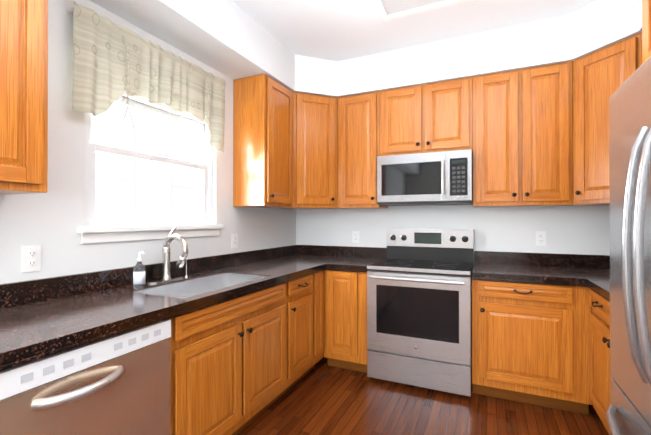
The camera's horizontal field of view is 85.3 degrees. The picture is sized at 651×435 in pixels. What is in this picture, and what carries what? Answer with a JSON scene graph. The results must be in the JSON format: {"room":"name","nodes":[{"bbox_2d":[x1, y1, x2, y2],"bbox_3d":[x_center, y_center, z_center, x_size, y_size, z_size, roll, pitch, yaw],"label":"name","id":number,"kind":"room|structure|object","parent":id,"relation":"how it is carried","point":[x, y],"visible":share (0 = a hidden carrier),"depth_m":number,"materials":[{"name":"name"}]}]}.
{"room":"kitchen","nodes":[
{"label":"kitchen","id":0,"kind":"room"},
{"bbox_2d":[0,0,295,283],"bbox_3d":[-1.759,-0.085,0.867,0.150,2.750,6.600,0,0,25],"label":"wall","id":1,"kind":"structure","parent":0,"point":[51,220],"depth_m":1.77,"materials":[{"name":"white paint"}]},
{"bbox_2d":[0,0,47,194],"bbox_3d":[-1.385,-0.617,1.109,0.327,1.034,0.765,0,0,25],"label":"upper cabinet","id":2,"kind":"object","parent":1,"relation":"attached to","point":[23,23],"depth_m":1.32,"materials":[{"name":"brown wood"}]},
{"bbox_2d":[22,245,40,272],"bbox_3d":[-1.334,0.186,1.604,0.007,0.118,0.072,0,0,25],"label":"electrical outlet","id":3,"kind":"object","parent":1,"relation":"attached to","point":[31,258],"visible":1,"depth_m":1.60,"materials":[{"name":"white plastic"}]},
{"bbox_2d":[67,1,225,151],"bbox_3d":[-0.998,-0.760,2.205,0.117,0.573,1.090,0,0,25],"label":"valance","id":4,"kind":"object","parent":1,"relation":"attached to","point":[113,62],"visible":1,"depth_m":1.98,"materials":[{"name":"fabric"}]},
{"bbox_2d":[85,91,211,226],"bbox_3d":[-1.105,-0.350,2.293,0.105,0.802,0.961,0,0,25],"label":"double-hung window","id":5,"kind":"structure","parent":1,"relation":"in","point":[203,166],"depth_m":2.25,"materials":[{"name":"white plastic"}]},
{"bbox_2d":[78,224,222,243],"bbox_3d":[-1.068,0.094,2.274,0.145,0.085,1.045,0,0,25],"label":"window sill","id":6,"kind":"structure","parent":1,"relation":"attached to","point":[100,234],"depth_m":2.08,"materials":[{"name":"white paint"}]},
{"bbox_2d":[232,234,237,247],"bbox_3d":[-0.743,0.192,2.896,0.007,0.118,0.072,0,0,25],"label":"electrical outlet","id":7,"kind":"object","parent":1,"relation":"attached to","point":[234,240],"visible":1,"depth_m":2.90,"materials":[{"name":"white plastic"}]},
{"bbox_2d":[233,73,292,207],"bbox_3d":[-0.514,-0.608,3.014,0.327,1.034,0.438,0,0,25],"label":"upper cabinet","id":8,"kind":"object","parent":1,"relation":"attached to","point":[262,140],"depth_m":2.84,"materials":[{"name":"brown wood"}]},
{"bbox_2d":[275,92,344,209],"bbox_3d":[-0.166,-0.606,3.433,0.611,1.035,0.610,0,0,25],"label":"upper cabinet","id":9,"kind":"object","parent":1,"relation":"attached to","point":[315,151],"visible":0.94,"depth_m":3.21,"materials":[{"name":"brown wood"}]},
{"bbox_2d":[89,0,641,97],"bbox_3d":[-0.299,-1.302,0.205,3.060,0.323,6.600,0,0,25],"label":"soffit","id":10,"kind":"structure","parent":0,"point":[231,39],"depth_m":2.62,"materials":[{"name":"white paint"}]},
{"bbox_2d":[232,0,596,60],"bbox_3d":[-0.299,-1.513,0.206,3.360,0.100,6.900,0,0,25],"label":"ceiling","id":11,"kind":"structure","parent":0,"point":[336,30],"depth_m":2.62,"materials":[{"name":"white paint"}]},
{"bbox_2d":[374,0,467,19],"bbox_3d":[0.439,-1.413,1.771,0.620,0.084,1.220,0,0,25],"label":"ceiling light","id":12,"kind":"object","parent":11,"relation":"attached to","point":[390,9],"visible":1,"depth_m":2.30,"materials":[{"name":"white paint"}]},
{"bbox_2d":[237,352,608,434],"bbox_3d":[-0.299,1.337,0.193,3.360,0.100,6.900,0,0,25],"label":"floor","id":13,"kind":"structure","parent":0,"point":[322,397],"depth_m":2.34,"materials":[{"name":"brown wood"}]},
{"bbox_2d":[0,319,170,434],"bbox_3d":[-1.048,0.861,1.377,0.695,0.862,0.599,0,0,25],"label":"dishwasher","id":14,"kind":"object","parent":13,"relation":"on","point":[119,384],"visible":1,"depth_m":1.24,"materials":[{"name":"grey metal"}]},
{"bbox_2d":[214,272,317,406],"bbox_3d":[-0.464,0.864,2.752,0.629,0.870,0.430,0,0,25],"label":"base cabinet","id":15,"kind":"object","parent":13,"relation":"on","point":[239,364],"depth_m":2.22,"materials":[{"name":"brown wood"}]},
{"bbox_2d":[0,245,343,371],"bbox_3d":[-0.735,0.458,2.127,0.660,0.344,3.448,0,0,25],"label":"countertop","id":16,"kind":"structure","parent":15,"relation":"on","point":[44,317],"depth_m":1.66,"materials":[{"name":"black stone"}]},
{"bbox_2d":[133,251,144,288],"bbox_3d":[-1.007,0.284,1.918,0.071,0.201,0.059,0,0,25],"label":"soap bottle","id":17,"kind":"object","parent":16,"relation":"on","point":[139,275],"visible":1,"depth_m":1.90,"materials":[{"name":"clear plastic"}]},
{"bbox_2d":[148,227,188,283],"bbox_3d":[-0.907,0.220,2.125,0.204,0.330,0.250,0,0,25],"label":"pull-down faucet","id":18,"kind":"object","parent":16,"relation":"on","point":[166,271],"visible":1,"depth_m":2.13,"materials":[{"name":"silver metal"}]},
{"bbox_2d":[318,271,323,360],"bbox_3d":[-0.329,0.865,3.047,0.629,0.870,0.218,0,0,25],"label":"base cabinet","id":19,"kind":"object","parent":13,"relation":"on","point":[320,274],"depth_m":2.94,"materials":[{"name":"brown wood"}]},
{"bbox_2d":[324,270,367,372],"bbox_3d":[0.290,0.866,3.207,0.406,0.870,0.629,0,0,25],"label":"base cabinet","id":20,"kind":"object","parent":13,"relation":"on","point":[345,292],"depth_m":2.93,"materials":[{"name":"brown wood"}]},
{"bbox_2d":[328,246,386,271],"bbox_3d":[0.310,0.367,3.191,0.355,0.152,0.646,0,0,25],"label":"countertop","id":21,"kind":"structure","parent":20,"relation":"on","point":[353,259],"depth_m":3.39,"materials":[{"name":"black stone"}]},
{"bbox_2d":[367,229,473,396],"bbox_3d":[0.800,0.702,2.913,0.756,1.195,0.732,0,0,25],"label":"electric range","id":22,"kind":"object","parent":13,"relation":"on","point":[419,307],"visible":1,"depth_m":2.66,"materials":[{"name":"grey metal"}]},
{"bbox_2d":[472,279,591,414],"bbox_3d":[1.494,0.863,2.656,0.706,0.870,0.629,0,0,25],"label":"base cabinet","id":23,"kind":"object","parent":13,"relation":"on","point":[530,343],"depth_m":2.37,"materials":[{"name":"brown wood"}]},
{"bbox_2d":[471,251,583,285],"bbox_3d":[1.464,0.364,2.663,0.647,0.152,0.646,0,0,25],"label":"countertop","id":24,"kind":"structure","parent":23,"relation":"on","point":[521,267],"depth_m":2.75,"materials":[{"name":"black stone"}]},
{"bbox_2d":[590,289,611,434],"bbox_3d":[1.727,0.859,1.701,0.624,0.870,0.954,0,0,25],"label":"base cabinet","id":25,"kind":"object","parent":13,"relation":"on","point":[600,376],"visible":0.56,"depth_m":2.02,"materials":[{"name":"brown wood"}]},
{"bbox_2d":[576,254,609,301],"bbox_3d":[1.851,0.361,1.979,0.627,0.152,1.569,0,0,25],"label":"countertop","id":26,"kind":"structure","parent":25,"relation":"on","point":[595,269],"depth_m":2.44,"materials":[{"name":"black stone"}]},
{"bbox_2d":[605,56,650,434],"bbox_3d":[1.246,0.394,0.882,0.780,1.792,0.910,0,0,25],"label":"refrigerator","id":27,"kind":"object","parent":13,"relation":"on","point":[628,411],"visible":1,"depth_m":1.14,"materials":[{"name":"grey metal"}]},
{"bbox_2d":[296,205,609,270],"bbox_3d":[1.104,-0.074,3.269,3.360,2.750,0.150,0,0,25],"label":"wall","id":28,"kind":"structure","parent":0,"point":[577,230],"depth_m":3.06,"materials":[{"name":"white paint"}]},
{"bbox_2d":[352,231,358,242],"bbox_3d":[0.303,0.196,3.547,0.072,0.118,0.007,0,0,25],"label":"electrical outlet","id":29,"kind":"object","parent":28,"relation":"attached to","point":[355,236],"visible":1,"depth_m":3.54,"materials":[{"name":"white plastic"}]},
{"bbox_2d":[338,91,387,208],"bbox_3d":[0.354,-0.606,3.351,0.404,1.034,0.327,0,0,25],"label":"upper cabinet","id":30,"kind":"object","parent":28,"relation":"attached to","point":[357,114],"depth_m":3.20,"materials":[{"name":"brown wood"}]},
{"bbox_2d":[378,77,473,155],"bbox_3d":[0.886,-0.830,3.108,0.764,0.589,0.327,0,0,25],"label":"upper cabinet","id":31,"kind":"object","parent":28,"relation":"attached to","point":[437,116],"depth_m":2.95,"materials":[{"name":"brown wood"}]},
{"bbox_2d":[377,149,472,205],"bbox_3d":[0.863,-0.319,3.054,0.756,0.414,0.437,0,0,25],"label":"over-the-range microwave","id":32,"kind":"object","parent":31,"relation":"attached to","point":[434,178],"visible":1,"depth_m":2.88,"materials":[{"name":"grey metal"}]},
{"bbox_2d":[473,61,572,206],"bbox_3d":[1.537,-0.609,2.810,0.664,1.034,0.327,0,0,25],"label":"upper cabinet","id":33,"kind":"object","parent":28,"relation":"attached to","point":[513,130],"depth_m":2.65,"materials":[{"name":"brown wood"}]},
{"bbox_2d":[536,231,545,245],"bbox_3d":[1.758,0.171,2.882,0.072,0.118,0.007,0,0,25],"label":"electrical outlet","id":34,"kind":"object","parent":28,"relation":"attached to","point":[540,238],"visible":1,"depth_m":2.88,"materials":[{"name":"white plastic"}]},
{"bbox_2d":[567,32,641,205],"bbox_3d":[2.058,-0.610,2.416,0.611,1.035,0.610,0,0,25],"label":"upper cabinet","id":35,"kind":"object","parent":28,"relation":"attached to","point":[600,77],"visible":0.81,"depth_m":2.38,"materials":[{"name":"brown wood"}]},
{"bbox_3d":[1.161,-0.092,-0.468,0.150,2.750,6.600,0,0,25],"label":"wall","id":36,"kind":"structure","parent":0,"visible":0},
{"bbox_2d":[642,0,650,63],"bbox_3d":[1.322,-0.838,0.858,0.652,0.595,0.938,0,0,25],"label":"upper cabinet","id":37,"kind":"object","parent":36,"relation":"attached to","point":[646,29],"visible":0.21,"depth_m":1.35,"materials":[{"name":"brown wood"}]},
{"label":"outside","id":38,"kind":"structure","parent":0,"visible":0},
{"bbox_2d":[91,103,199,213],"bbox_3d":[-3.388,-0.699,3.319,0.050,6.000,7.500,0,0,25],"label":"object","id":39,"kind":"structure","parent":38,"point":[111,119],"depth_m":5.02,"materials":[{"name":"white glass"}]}
]}

